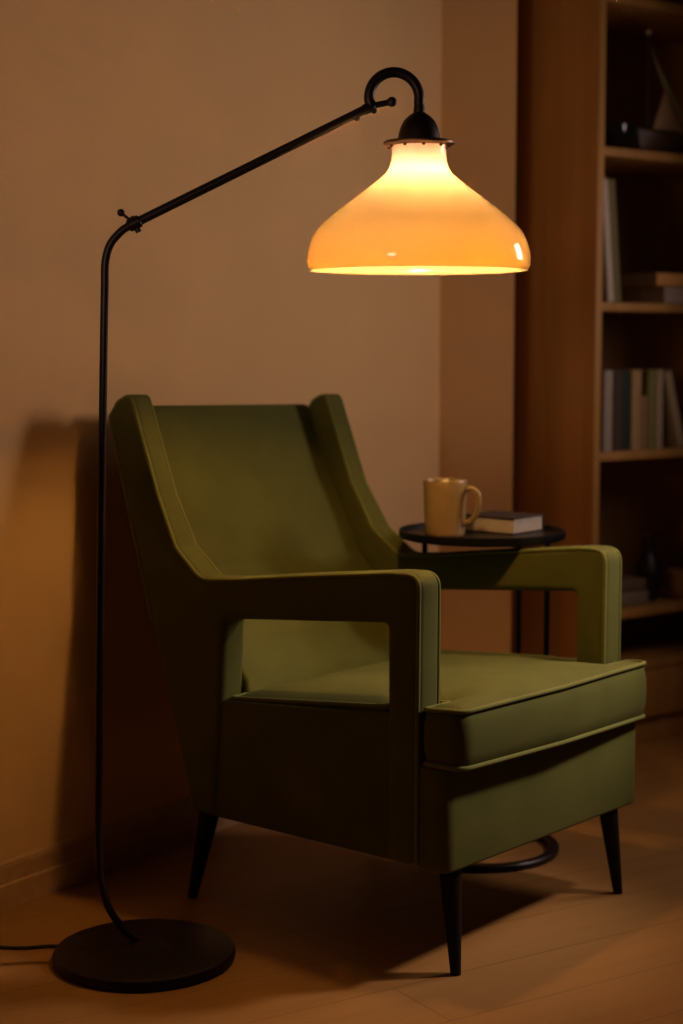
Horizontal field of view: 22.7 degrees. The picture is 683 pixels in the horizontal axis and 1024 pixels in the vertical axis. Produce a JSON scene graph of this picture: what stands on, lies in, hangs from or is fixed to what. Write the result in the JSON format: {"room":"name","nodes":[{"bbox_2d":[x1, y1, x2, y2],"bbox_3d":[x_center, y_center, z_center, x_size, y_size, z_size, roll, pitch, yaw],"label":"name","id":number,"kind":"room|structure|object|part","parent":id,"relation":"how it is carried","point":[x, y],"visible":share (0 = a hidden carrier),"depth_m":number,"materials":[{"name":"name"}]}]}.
{"room":"living room","nodes":[
{"label":"living room","id":0,"kind":"room"},
{"bbox_2d":[0,0,441,860],"bbox_3d":[-1.097,-0.546,2.470,0.100,2.700,4.600,4,7,34],"label":"wall","id":1,"kind":"structure","parent":0,"point":[107,107],"depth_m":3.43,"materials":[{"name":"beige paint"}]},
{"bbox_2d":[0,797,240,911],"bbox_3d":[-1.049,0.756,2.565,0.016,0.090,4.600,4,7,34],"label":"baseboard","id":2,"kind":"structure","parent":1,"relation":"attached to","point":[29,876],"depth_m":3.36,"materials":[{"name":"brown wood"}]},
{"bbox_2d":[0,734,682,1023],"bbox_3d":[0.200,0.804,2.793,6.800,0.050,7.000,0,6,0],"label":"floor","id":3,"kind":"structure","parent":0,"point":[320,933],"depth_m":3.05,"materials":[{"name":"brown wood"}]},
{"bbox_2d":[0,67,530,991],"bbox_3d":[-0.188,0.016,2.859,1.013,1.507,0.374,-1,6,-6],"label":"floor lamp","id":4,"kind":"object","parent":3,"relation":"on","point":[419,218],"visible":1,"depth_m":2.80,"materials":[{"name":"black metal"}]},
{"bbox_3d":[-0.596,0.758,2.961,0.210,0.009,0.016,0,6,-3],"label":"power cord","id":5,"kind":"part","parent":4,"relation":"part of","materials":[{"name":"black plastic"}]},
{"bbox_3d":[-0.356,-0.487,2.791,0.024,0.022,0.013,-1,6,-6],"label":"knob","id":6,"kind":"part","parent":4,"relation":"part of","materials":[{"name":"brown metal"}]},
{"bbox_3d":[-0.152,-0.570,2.805,0.409,0.213,0.015,-1,6,-6],"label":"arm","id":7,"kind":"part","parent":4,"relation":"part of","materials":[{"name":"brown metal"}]},
{"bbox_3d":[0.129,-0.510,2.842,0.375,0.211,0.375,-1,6,-6],"label":"lamp shade","id":8,"kind":"part","parent":4,"relation":"part of","materials":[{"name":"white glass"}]},
{"bbox_2d":[108,394,645,975],"bbox_3d":[0.063,0.254,3.254,0.883,0.955,0.686,5,7,40],"label":"armchair","id":9,"kind":"object","parent":3,"relation":"on","point":[314,694],"visible":1,"depth_m":3.11,"materials":[{"name":"green fabric"}]},
{"bbox_3d":[-0.261,0.644,3.215,0.076,0.185,0.039,5,7,40],"label":"leg","id":10,"kind":"part","parent":9,"relation":"part of","materials":[{"name":"brown wood"}]},
{"bbox_3d":[-0.129,0.151,3.409,0.349,0.733,0.528,5,7,40],"label":"backrest","id":11,"kind":"part","parent":9,"relation":"part of","materials":[{"name":"green fabric"}]},
{"bbox_3d":[-0.144,0.182,3.044,0.758,0.772,0.064,5,7,40],"label":"frame","id":12,"kind":"part","parent":9,"relation":"part of","materials":[{"name":"green fabric"}]},
{"bbox_3d":[0.161,0.435,3.196,0.561,0.266,0.640,5,7,40],"label":"seat","id":13,"kind":"part","parent":9,"relation":"part of","materials":[{"name":"green fabric"}]},
{"bbox_2d":[241,649,645,766],"bbox_3d":[0.204,0.337,3.156,0.530,0.129,0.664,5,7,40],"label":"seat cushion","id":14,"kind":"object","parent":9,"relation":"on","point":[325,707],"depth_m":2.97,"materials":[{"name":"green fabric"}]},
{"bbox_3d":[0.185,0.682,2.850,0.046,0.182,0.039,5,7,40],"label":"leg","id":15,"kind":"part","parent":9,"relation":"part of","materials":[{"name":"brown wood"}]},
{"bbox_3d":[0.229,0.150,3.487,0.758,0.772,0.064,5,7,40],"label":"frame","id":16,"kind":"part","parent":9,"relation":"part of","materials":[{"name":"green fabric"}]},
{"bbox_3d":[0.512,0.642,3.255,0.044,0.183,0.046,5,7,40],"label":"leg","id":17,"kind":"part","parent":9,"relation":"part of","materials":[{"name":"brown wood"}]},
{"bbox_2d":[399,523,565,872],"bbox_3d":[0.288,0.369,3.518,0.341,0.672,0.341,0,6,0],"label":"side table","id":18,"kind":"object","parent":3,"relation":"on","point":[550,534],"visible":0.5,"depth_m":3.42,"materials":[{"name":"black metal"}]},
{"bbox_3d":[0.176,0.361,3.623,0.012,0.644,0.012,0,6,0],"label":"leg","id":19,"kind":"part","parent":18,"relation":"part of","materials":[{"name":"black metal"}]},
{"bbox_2d":[423,478,481,537],"bbox_3d":[0.223,-0.008,3.441,0.117,0.116,0.090,0,6,0],"label":"mug","id":20,"kind":"object","parent":18,"relation":"on","point":[445,499],"visible":0.97,"depth_m":3.41,"materials":[{"name":"beige ceramic"}]},
{"bbox_3d":[0.263,-0.012,3.419,0.040,0.083,0.012,2,6,22],"label":"handle","id":21,"kind":"part","parent":20,"relation":"part of","materials":[{"name":"beige ceramic"}]},
{"bbox_2d":[465,510,543,534],"bbox_3d":[0.340,0.021,3.553,0.125,0.034,0.118,4,7,38],"label":"book","id":22,"kind":"object","parent":18,"relation":"on","point":[500,522],"visible":0.9,"depth_m":3.52,"materials":[{"name":"paper"}]},
{"bbox_3d":[0.378,0.360,3.642,0.012,0.644,0.012,0,6,0],"label":"leg","id":23,"kind":"part","parent":18,"relation":"part of","materials":[{"name":"black metal"}]},
{"bbox_3d":[0.430,0.366,3.576,0.012,0.644,0.012,0,6,0],"label":"leg","id":24,"kind":"part","parent":18,"relation":"part of","materials":[{"name":"black metal"}]},
{"bbox_2d":[511,0,682,743],"bbox_3d":[0.880,-0.467,4.618,0.860,2.120,0.343,-4,7,-38],"label":"bookcase","id":25,"kind":"object","parent":3,"relation":"on","point":[582,64],"visible":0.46,"depth_m":4.41,"materials":[{"name":"brown wood"}]},
{"bbox_3d":[0.543,-0.442,4.371,0.022,2.120,0.320,-4,7,-38],"label":"panel","id":26,"kind":"part","parent":25,"relation":"part of","materials":[{"name":"brown wood"}]},
{"bbox_2d":[600,370,612,451],"bbox_3d":[0.633,-0.262,4.379,0.034,0.206,0.150,-4,7,-38],"label":"book","id":27,"kind":"object","parent":25,"relation":"on","point":[606,375],"visible":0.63,"depth_m":4.32,"materials":[{"name":"paper"}]},
{"bbox_2d":[602,179,613,301],"bbox_3d":[0.604,-0.687,4.336,0.054,0.306,0.210,-4,7,-38],"label":"book","id":28,"kind":"object","parent":25,"relation":"on","point":[607,277],"visible":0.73,"depth_m":4.26,"materials":[{"name":"paper"}]},
{"bbox_2d":[608,179,620,301],"bbox_3d":[0.626,-0.689,4.355,0.060,0.306,0.200,-4,7,-38],"label":"book","id":29,"kind":"object","parent":25,"relation":"on","point":[611,183],"visible":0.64,"depth_m":4.28,"materials":[{"name":"paper"}]},
{"bbox_2d":[612,370,622,450],"bbox_3d":[0.662,-0.265,4.400,0.034,0.206,0.150,-4,7,-38],"label":"book","id":30,"kind":"object","parent":25,"relation":"on","point":[617,405],"visible":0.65,"depth_m":4.34,"materials":[{"name":"paper"}]},
{"bbox_2d":[604,124,636,148],"bbox_3d":[0.693,-0.951,4.342,0.124,0.064,0.124,0,6,0],"label":"bowl","id":31,"kind":"object","parent":25,"relation":"on","point":[616,135],"visible":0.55,"depth_m":4.29,"materials":[{"name":"black ceramic"}]},
{"bbox_2d":[601,369,641,449],"bbox_3d":[0.716,-0.269,4.441,0.036,0.206,0.150,-4,7,-38],"label":"book","id":32,"kind":"object","parent":25,"relation":"on","point":[635,375],"visible":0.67,"depth_m":4.38,"materials":[{"name":"paper"}]},
{"bbox_2d":[622,371,629,450],"bbox_3d":[0.686,-0.265,4.424,0.030,0.202,0.150,-4,7,-38],"label":"book","id":33,"kind":"object","parent":25,"relation":"on","point":[626,375],"visible":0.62,"depth_m":4.36,"materials":[{"name":"paper"}]},
{"bbox_2d":[621,590,648,606],"bbox_3d":[0.687,0.225,4.492,0.200,0.036,0.150,-4,7,-38],"label":"book","id":34,"kind":"object","parent":25,"relation":"on","point":[638,597],"visible":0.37,"depth_m":4.46,"materials":[{"name":"paper"}]},
{"bbox_2d":[621,575,645,592],"bbox_3d":[0.683,0.191,4.489,0.195,0.032,0.145,-4,7,-38],"label":"book","id":35,"kind":"object","parent":34,"relation":"on","point":[629,583],"visible":0.32,"depth_m":4.47,"materials":[{"name":"paper"}]},
{"bbox_2d":[616,369,655,448],"bbox_3d":[0.763,-0.273,4.481,0.026,0.206,0.150,-4,7,-38],"label":"book","id":36,"kind":"object","parent":25,"relation":"on","point":[648,383],"visible":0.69,"depth_m":4.42,"materials":[{"name":"paper"}]},
{"bbox_3d":[0.778,-0.493,4.747,0.816,2.048,0.009,-4,7,-38],"label":"panel","id":37,"kind":"part","parent":25,"relation":"part of","materials":[{"name":"brown wood"}]},
{"bbox_3d":[0.876,-0.174,4.653,0.816,0.022,0.308,-4,7,-38],"label":"shelf","id":38,"kind":"part","parent":25,"relation":"part of","materials":[{"name":"brown wood"}]},
{"bbox_3d":[0.876,-0.550,4.616,0.816,0.022,0.308,-4,7,-38],"label":"shelf","id":39,"kind":"part","parent":25,"relation":"part of","materials":[{"name":"brown wood"}]},
{"bbox_3d":[0.876,-0.931,4.578,0.816,0.022,0.308,-4,7,-38],"label":"shelf","id":40,"kind":"part","parent":25,"relation":"part of","materials":[{"name":"brown wood"}]},
{"bbox_2d":[640,396,647,449],"bbox_3d":[0.741,-0.237,4.468,0.028,0.138,0.150,-4,7,-38],"label":"book","id":41,"kind":"object","parent":25,"relation":"on","point":[644,399],"visible":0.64,"depth_m":4.41,"materials":[{"name":"paper"}]},
{"bbox_3d":[0.876,-1.304,4.541,0.816,0.022,0.308,-4,7,-38],"label":"shelf","id":42,"kind":"part","parent":25,"relation":"part of","materials":[{"name":"brown wood"}]},
{"bbox_2d":[633,534,661,600],"bbox_3d":[0.820,0.148,4.557,0.080,0.175,0.080,0,6,0],"label":"vase","id":43,"kind":"object","parent":25,"relation":"on","point":[647,565],"visible":0.88,"depth_m":4.53,"materials":[{"name":"black ceramic"}]},
{"bbox_2d":[617,286,682,303],"bbox_3d":[0.862,-0.577,4.550,0.220,0.044,0.200,-4,7,-38],"label":"book","id":44,"kind":"object","parent":25,"relation":"on","point":[666,295],"visible":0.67,"depth_m":4.44,"materials":[{"name":"paper"}]},
{"bbox_2d":[620,273,682,287],"bbox_3d":[0.849,-0.615,4.533,0.260,0.034,0.210,-4,7,-38],"label":"book","id":45,"kind":"object","parent":44,"relation":"on","point":[635,279],"visible":0.7,"depth_m":4.42,"materials":[{"name":"paper"}]},
{"bbox_3d":[0.876,0.378,4.708,0.816,0.022,0.308,-4,7,-38],"label":"shelf","id":46,"kind":"part","parent":25,"relation":"part of","materials":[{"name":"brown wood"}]},
{"bbox_3d":[0.876,0.234,4.694,0.816,0.022,0.308,-4,7,-38],"label":"shelf","id":47,"kind":"part","parent":25,"relation":"part of","materials":[{"name":"brown wood"}]},
{"bbox_2d":[644,369,663,448],"bbox_3d":[0.786,-0.274,4.496,0.026,0.206,0.150,-4,7,-38],"label":"book","id":48,"kind":"object","parent":25,"relation":"on","point":[659,373],"visible":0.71,"depth_m":4.43,"materials":[{"name":"paper"}]},
{"bbox_2d":[637,29,682,153],"bbox_3d":[0.852,-1.095,4.472,0.210,0.326,0.064,-4,7,-38],"label":"ornament","id":49,"kind":"object","parent":25,"relation":"on","point":[666,119],"visible":0.93,"depth_m":4.45,"materials":[{"name":"brown wood"}]},
{"bbox_3d":[0.966,0.464,4.600,0.812,0.122,0.018,-4,7,-38],"label":"drawer","id":50,"kind":"part","parent":25,"relation":"part of","materials":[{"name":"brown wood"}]},
{"bbox_2d":[662,370,682,446],"bbox_3d":[0.834,-0.278,4.535,0.087,0.205,0.150,-4,7,-38],"label":"book","id":51,"kind":"object","parent":25,"relation":"on","point":[672,432],"visible":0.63,"depth_m":4.48,"materials":[{"name":"paper"}]},
{"bbox_2d":[665,568,682,598],"bbox_3d":[0.910,0.194,4.594,0.072,0.078,0.072,0,6,0],"label":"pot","id":52,"kind":"object","parent":25,"relation":"on","point":[673,576],"visible":1,"depth_m":4.57,"materials":[{"name":"brown ceramic"}]},
{"bbox_2d":[439,0,516,652],"bbox_3d":[0.343,-0.732,4.353,0.182,2.700,0.201,0,6,0],"label":"wall","id":53,"kind":"structure","parent":0,"point":[479,61],"depth_m":4.30,"materials":[{"name":"beige paint"}]}
]}

